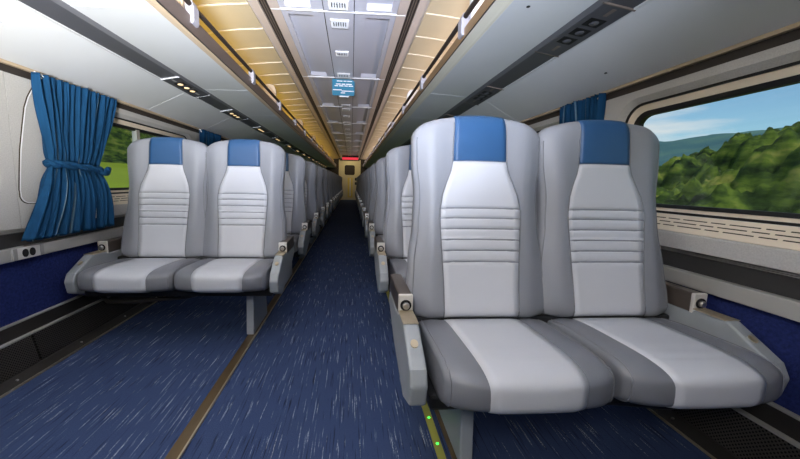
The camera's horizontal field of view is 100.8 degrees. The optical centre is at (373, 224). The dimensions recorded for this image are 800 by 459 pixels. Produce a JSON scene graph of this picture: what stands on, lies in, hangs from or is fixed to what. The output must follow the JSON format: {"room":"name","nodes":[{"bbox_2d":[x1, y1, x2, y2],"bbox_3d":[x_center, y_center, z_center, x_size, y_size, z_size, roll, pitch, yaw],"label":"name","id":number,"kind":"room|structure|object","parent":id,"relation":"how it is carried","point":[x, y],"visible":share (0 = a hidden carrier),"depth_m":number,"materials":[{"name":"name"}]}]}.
{"room":"train carriage","nodes":[
{"label":"train carriage","id":0,"kind":"room"},
{"bbox_2d":[0,58,229,327],"bbox_3d":[-2.123,-1.061,7.149,0.172,2.700,19.900,1,7,-4],"label":"wall","id":1,"kind":"structure","parent":0,"point":[32,285],"depth_m":1.63,"materials":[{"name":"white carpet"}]},
{"bbox_2d":[10,243,44,261],"bbox_3d":[-1.682,0.137,1.608,0.010,0.056,0.160,1,7,-4],"label":"power outlet","id":2,"kind":"object","parent":1,"relation":"attached to","point":[34,250],"visible":1,"depth_m":1.60,"materials":[{"name":"white plastic"}]},
{"bbox_2d":[22,249,28,256],"bbox_3d":[-1.678,0.139,1.591,0.005,0.040,0.028,1,7,-4],"label":"socket","id":3,"kind":"object","parent":2,"relation":"attached to","point":[25,252],"depth_m":1.59,"materials":[{"name":"black plastic"}]},
{"bbox_2d":[30,247,35,254],"bbox_3d":[-1.680,0.134,1.627,0.005,0.040,0.028,1,7,-4],"label":"socket","id":4,"kind":"object","parent":2,"relation":"attached to","point":[32,249],"depth_m":1.63,"materials":[{"name":"black plastic"}]},
{"bbox_2d":[21,71,116,241],"bbox_3d":[-1.698,-0.372,1.887,0.131,0.838,0.730,1,7,-3],"label":"window curtain","id":5,"kind":"object","parent":1,"relation":"hanging from","point":[75,123],"visible":1,"depth_m":1.83,"materials":[{"name":"blue fabric"}]},
{"bbox_2d":[112,193,128,204],"bbox_3d":[-1.770,-0.221,2.652,0.058,0.068,1.580,1,7,-4],"label":"air vent","id":6,"kind":"object","parent":1,"relation":"in","point":[118,199],"depth_m":2.27,"materials":[{"name":"beige plastic"}]},
{"bbox_2d":[110,117,186,193],"bbox_3d":[-1.823,-0.518,2.621,0.048,0.526,1.400,1,7,-4],"label":"window","id":7,"kind":"structure","parent":1,"relation":"in","point":[136,128],"depth_m":2.51,"materials":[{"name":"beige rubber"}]},
{"bbox_2d":[0,0,335,167],"bbox_3d":[-1.697,-1.719,7.093,0.900,0.504,19.900,1,7,-4],"label":"luggage rack","id":8,"kind":"object","parent":1,"relation":"attached to","point":[156,56],"visible":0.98,"depth_m":1.87,"materials":[{"name":"white plastic"}]},
{"bbox_2d":[199,129,220,145],"bbox_3d":[-1.816,-0.599,3.655,0.131,0.838,0.691,1,7,-2],"label":"window curtain","id":9,"kind":"object","parent":1,"relation":"hanging from","point":[206,137],"visible":0.21,"depth_m":3.57,"materials":[{"name":"blue fabric"}]},
{"bbox_2d":[192,0,469,159],"bbox_3d":[-0.567,-2.006,7.181,3.300,0.812,20.000,1,7,-4],"label":"ceiling","id":10,"kind":"structure","parent":0,"point":[297,47],"depth_m":2.96,"materials":[{"name":"white plastic"}]},
{"bbox_2d":[327,0,348,10],"bbox_3d":[-0.234,-1.457,2.192,0.144,0.022,0.100,1,7,-4],"label":"ceiling vent","id":11,"kind":"object","parent":10,"relation":"in","point":[331,4],"depth_m":2.19,"materials":[{"name":"white plastic"}]},
{"bbox_2d":[330,19,349,28],"bbox_3d":[-0.251,-1.491,2.459,0.144,0.022,0.100,1,7,-4],"label":"ceiling vent","id":12,"kind":"object","parent":10,"relation":"in","point":[334,23],"depth_m":2.45,"materials":[{"name":"white plastic"}]},
{"bbox_2d":[335,51,348,56],"bbox_3d":[-0.290,-1.565,3.033,0.124,0.022,0.075,1,7,-4],"label":"ceiling vent","id":13,"kind":"object","parent":10,"relation":"in","point":[338,53],"depth_m":3.02,"materials":[{"name":"white plastic"}]},
{"bbox_2d":[332,77,354,97],"bbox_3d":[-0.344,-1.560,3.768,0.256,0.215,0.016,1,7,-4],"label":"hanging sign","id":14,"kind":"object","parent":10,"relation":"hanging from","point":[340,87],"visible":1,"depth_m":3.76,"materials":[{"name":"blue plastic"}]},
{"bbox_2d":[337,73,349,77],"bbox_3d":[-0.331,-1.645,3.657,0.144,0.022,0.100,1,7,-4],"label":"ceiling vent","id":15,"kind":"object","parent":10,"relation":"in","point":[340,75],"depth_m":3.64,"materials":[{"name":"white plastic"}]},
{"bbox_2d":[342,155,358,159],"bbox_3d":[-1.058,-3.022,15.001,0.760,0.190,0.060,1,7,-4],"label":"exit sign","id":16,"kind":"object","parent":10,"relation":"attached to","point":[344,157],"visible":0.96,"depth_m":14.97,"materials":[{"name":"red plastic"}]},
{"bbox_2d":[325,158,367,174],"bbox_3d":[-1.239,-2.464,17.132,3.200,2.400,0.100,1,7,-4],"label":"wall","id":17,"kind":"structure","parent":0,"point":[334,170],"depth_m":16.99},
{"bbox_2d":[339,160,360,199],"bbox_3d":[-1.238,-2.283,17.094,1.120,2.050,0.120,1,7,-4],"label":"door","id":18,"kind":"structure","parent":17,"relation":"in","point":[349,171],"depth_m":17.06,"materials":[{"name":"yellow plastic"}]},
{"bbox_2d":[0,200,711,458],"bbox_3d":[-0.603,0.018,7.389,3.200,0.058,19.900,1,7,-4],"label":"floor","id":19,"kind":"structure","parent":0,"point":[318,377],"depth_m":1.43,"materials":[{"name":"carpet"}]},
{"bbox_2d":[0,294,165,398],"bbox_3d":[-2.031,-0.140,7.273,0.125,0.245,19.900,1,7,-4],"label":"heater cover","id":20,"kind":"object","parent":19,"relation":"on","point":[31,345],"visible":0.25,"depth_m":1.73,"materials":[{"name":"metal"}]},
{"bbox_2d":[64,137,293,333],"bbox_3d":[-1.118,0.058,2.020,1.142,1.203,0.643,1,7,-4],"label":"seat","id":21,"kind":"object","parent":19,"relation":"on","point":[201,219],"visible":1,"depth_m":2.13,"materials":[{"name":"grey leather"}]},
{"bbox_2d":[78,258,200,291],"bbox_3d":[-1.343,0.289,1.947,0.486,0.136,0.462,1,7,-4],"label":"seat cushion","id":22,"kind":"object","parent":21,"relation":"on","point":[122,274],"depth_m":1.75,"materials":[{"name":"leather"}]},
{"bbox_2d":[174,258,273,291],"bbox_3d":[-0.850,0.294,1.981,0.486,0.136,0.462,1,7,-4],"label":"seat cushion","id":23,"kind":"object","parent":21,"relation":"on","point":[202,274],"depth_m":1.79,"materials":[{"name":"leather"}]},
{"bbox_2d":[284,153,310,282],"bbox_3d":[-1.184,-0.069,3.009,1.142,1.203,0.643,1,7,-4],"label":"seat","id":24,"kind":"object","parent":19,"relation":"on","point":[298,226],"visible":0.16,"depth_m":3.17,"materials":[{"name":"leather"}]},
{"bbox_2d":[289,234,298,251],"bbox_3d":[-0.916,0.167,2.970,0.486,0.136,0.462,1,7,-4],"label":"seat cushion","id":25,"kind":"object","parent":24,"relation":"on","point":[296,236],"depth_m":2.86,"materials":[{"name":"leather"}]},
{"bbox_2d":[299,160,319,258],"bbox_3d":[-1.250,-0.196,3.999,1.142,1.203,0.643,1,7,-4],"label":"seat","id":26,"kind":"object","parent":19,"relation":"on","point":[312,214],"visible":0.12,"depth_m":4.16,"materials":[{"name":"leather"}]},
{"bbox_2d":[309,165,325,242],"bbox_3d":[-1.316,-0.323,4.989,1.142,1.203,0.643,1,7,-4],"label":"seat","id":27,"kind":"object","parent":19,"relation":"on","point":[319,175],"visible":0.05,"depth_m":5.15,"materials":[{"name":"leather"}]},
{"bbox_2d":[318,168,329,232],"bbox_3d":[-1.382,-0.450,5.979,1.142,1.203,0.643,1,7,-4],"label":"seat","id":28,"kind":"object","parent":19,"relation":"on","point":[325,172],"visible":0.1,"depth_m":6.14,"materials":[{"name":"leather"}]},
{"bbox_2d":[324,170,332,223],"bbox_3d":[-1.448,-0.577,6.968,1.142,1.203,0.643,1,7,-4],"label":"seat","id":29,"kind":"object","parent":19,"relation":"on","point":[330,200],"visible":0.09,"depth_m":7.14,"materials":[{"name":"leather"}]},
{"bbox_2d":[325,171,334,219],"bbox_3d":[-1.514,-0.705,7.958,1.142,1.203,0.643,1,7,-4],"label":"seat","id":30,"kind":"object","parent":19,"relation":"on","point":[331,181],"visible":0.06,"depth_m":8.12,"materials":[{"name":"leather"}]},
{"bbox_2d":[329,173,336,215],"bbox_3d":[-1.580,-0.832,8.947,1.142,1.203,0.643,1,7,-4],"label":"seat","id":31,"kind":"object","parent":19,"relation":"on","point":[334,191],"visible":0.02,"depth_m":9.12,"materials":[{"name":"leather"}]},
{"bbox_2d":[335,174,337,203],"bbox_3d":[-1.646,-0.959,9.937,1.142,1.203,0.643,1,7,-4],"label":"seat","id":32,"kind":"object","parent":19,"relation":"on","point":[335,174],"visible":0.08,"depth_m":10.11,"materials":[{"name":"plastic"}]},
{"bbox_2d":[357,174,360,204],"bbox_3d":[0.149,-0.815,9.080,1.173,1.203,0.643,1,7,-4],"label":"seat","id":33,"kind":"object","parent":19,"relation":"on","point":[360,174],"visible":0.02,"depth_m":9.20,"materials":[{"name":"plastic"}]},
{"bbox_2d":[358,174,362,209],"bbox_3d":[0.215,-0.688,8.090,1.173,1.203,0.643,1,7,-4],"label":"seat","id":34,"kind":"object","parent":19,"relation":"on","point":[360,197],"visible":0.02,"depth_m":8.20,"materials":[{"name":"plastic"}]},
{"bbox_2d":[359,172,364,213],"bbox_3d":[0.281,-0.560,7.101,1.173,1.203,0.643,1,7,-4],"label":"seat","id":35,"kind":"object","parent":19,"relation":"on","point":[363,172],"visible":0.07,"depth_m":7.21,"materials":[{"name":"plastic"}]},
{"bbox_2d":[360,170,366,218],"bbox_3d":[0.347,-0.433,6.111,1.173,1.203,0.643,1,7,-4],"label":"seat","id":36,"kind":"object","parent":19,"relation":"on","point":[365,177],"visible":0.04,"depth_m":6.22,"materials":[{"name":"plastic"}]},
{"bbox_2d":[362,167,370,226],"bbox_3d":[0.413,-0.306,5.121,1.173,1.203,0.643,1,7,-4],"label":"seat","id":37,"kind":"object","parent":19,"relation":"on","point":[365,208],"visible":0.04,"depth_m":5.22,"materials":[{"name":"leather"}]},
{"bbox_2d":[364,163,375,237],"bbox_3d":[0.479,-0.179,4.132,1.173,1.203,0.643,1,7,-4],"label":"seat","id":38,"kind":"object","parent":19,"relation":"on","point":[369,215],"visible":0.09,"depth_m":4.23,"materials":[{"name":"leather"}]},
{"bbox_2d":[367,157,386,255],"bbox_3d":[0.545,-0.052,3.142,1.173,1.203,0.643,1,7,-4],"label":"seat","id":39,"kind":"object","parent":19,"relation":"on","point":[375,228],"visible":0.09,"depth_m":3.24,"materials":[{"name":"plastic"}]},
{"bbox_2d":[374,145,412,292],"bbox_3d":[0.611,0.075,2.152,1.173,1.203,0.643,1,7,-4],"label":"seat","id":40,"kind":"object","parent":19,"relation":"on","point":[390,252],"visible":0.16,"depth_m":2.25,"materials":[{"name":"leather"}]},
{"bbox_2d":[388,258,406,281],"bbox_3d":[0.353,0.305,2.078,0.486,0.136,0.462,1,7,-4],"label":"seat cushion","id":41,"kind":"object","parent":40,"relation":"on","point":[395,265],"depth_m":2.02,"materials":[{"name":"leather"}]},
{"bbox_2d":[386,290,445,458],"bbox_3d":[-0.184,-0.003,7.414,0.028,0.008,19.900,1,7,-4],"label":"strip","id":42,"kind":"object","parent":19,"relation":"on","point":[436,441],"visible":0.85,"depth_m":1.25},
{"bbox_2d":[389,116,789,458],"bbox_3d":[0.677,0.202,1.163,1.173,1.203,0.643,1,7,-4],"label":"seat","id":43,"kind":"object","parent":19,"relation":"on","point":[535,283],"visible":1,"depth_m":1.26,"materials":[{"name":"grey leather"}]},
{"bbox_2d":[418,319,613,411],"bbox_3d":[0.419,0.432,1.088,0.486,0.136,0.462,1,7,-4],"label":"seat cushion","id":44,"kind":"object","parent":43,"relation":"on","point":[478,365],"depth_m":0.91,"materials":[{"name":"leather"}]},
{"bbox_2d":[547,317,782,406],"bbox_3d":[0.928,0.438,1.123,0.486,0.136,0.462,1,7,-4],"label":"seat cushion","id":45,"kind":"object","parent":43,"relation":"on","point":[652,361],"depth_m":0.95,"materials":[{"name":"leather"}]},
{"bbox_2d":[646,402,799,458],"bbox_3d":[0.831,-0.109,7.468,0.125,0.245,19.900,1,7,-4],"label":"heater cover","id":46,"kind":"object","parent":19,"relation":"on","point":[769,430],"visible":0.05,"depth_m":1.14,"materials":[{"name":"metal"}]},
{"bbox_2d":[520,21,799,415],"bbox_3d":[0.958,-1.027,7.358,0.172,2.700,19.900,1,7,-4],"label":"wall","id":47,"kind":"structure","parent":0,"point":[749,272],"depth_m":1.19,"materials":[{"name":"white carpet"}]},
{"bbox_2d":[363,0,799,167],"bbox_3d":[0.547,-1.694,7.245,0.922,0.504,19.900,1,7,-4],"label":"luggage rack","id":48,"kind":"object","parent":47,"relation":"attached to","point":[514,60],"visible":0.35,"depth_m":1.60,"materials":[{"name":"white plastic"}]},
{"bbox_2d":[588,21,598,25],"bbox_3d":[0.947,-0.859,1.418,0.040,0.006,0.038,1,7,-4],"label":"light","id":49,"kind":"object","parent":48,"relation":"on","point":[590,23],"depth_m":1.41,"materials":[{"name":"grey plastic"}]},
{"bbox_2d":[559,93,605,123],"bbox_3d":[1.241,-0.329,1.998,0.134,0.838,0.488,0,7,-8],"label":"window curtain","id":50,"kind":"object","parent":47,"relation":"hanging from","point":[593,107],"visible":0.13,"depth_m":1.93,"materials":[{"name":"blue fabric"}]},
{"bbox_2d":[625,61,799,226],"bbox_3d":[1.388,-0.242,0.941,0.048,0.526,1.640,1,7,-4],"label":"window","id":51,"kind":"structure","parent":47,"relation":"in","point":[788,74],"depth_m":1.27,"materials":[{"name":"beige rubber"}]},
{"bbox_2d":[657,213,799,250],"bbox_3d":[1.325,0.054,0.964,0.058,0.068,1.820,1,7,-4],"label":"air vent","id":52,"kind":"object","parent":47,"relation":"in","point":[753,235],"depth_m":1.20,"materials":[{"name":"beige plastic"}]},
{"label":"outside","id":53,"kind":"structure","parent":0,"visible":0},
{"bbox_2d":[100,162,128,187],"bbox_3d":[38.294,-12.018,102.050,230.000,4.298,320.000,1,7,-4],"label":"ground","id":54,"kind":"structure","parent":53,"point":[118,177],"depth_m":23.81,"materials":[{"name":"green plant"}]},
{"bbox_2d":[101,126,155,163],"bbox_3d":[-36.013,-15.464,71.395,17.500,9.952,170.000,1,7,-4],"label":"tree belt","id":55,"kind":"object","parent":54,"relation":"on","point":[119,139],"visible":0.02,"depth_m":34.25,"materials":[{"name":"green plant"}]},
{"bbox_2d":[656,121,799,212],"bbox_3d":[8.737,-1.765,15.512,8.500,5.481,38.000,1,7,-4],"label":"woodland","id":56,"kind":"object","parent":54,"relation":"on","point":[748,172],"visible":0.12,"depth_m":7.47,"materials":[{"name":"green plant"}]},
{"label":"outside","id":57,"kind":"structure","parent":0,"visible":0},
{"bbox_2d":[659,127,782,165],"bbox_3d":[184.300,-34.302,169.541,210.000,38.277,520.000,1,7,-4],"label":"hills","id":58,"kind":"structure","parent":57,"point":[668,149],"depth_m":168.50,"materials":[{"name":"green plant"}]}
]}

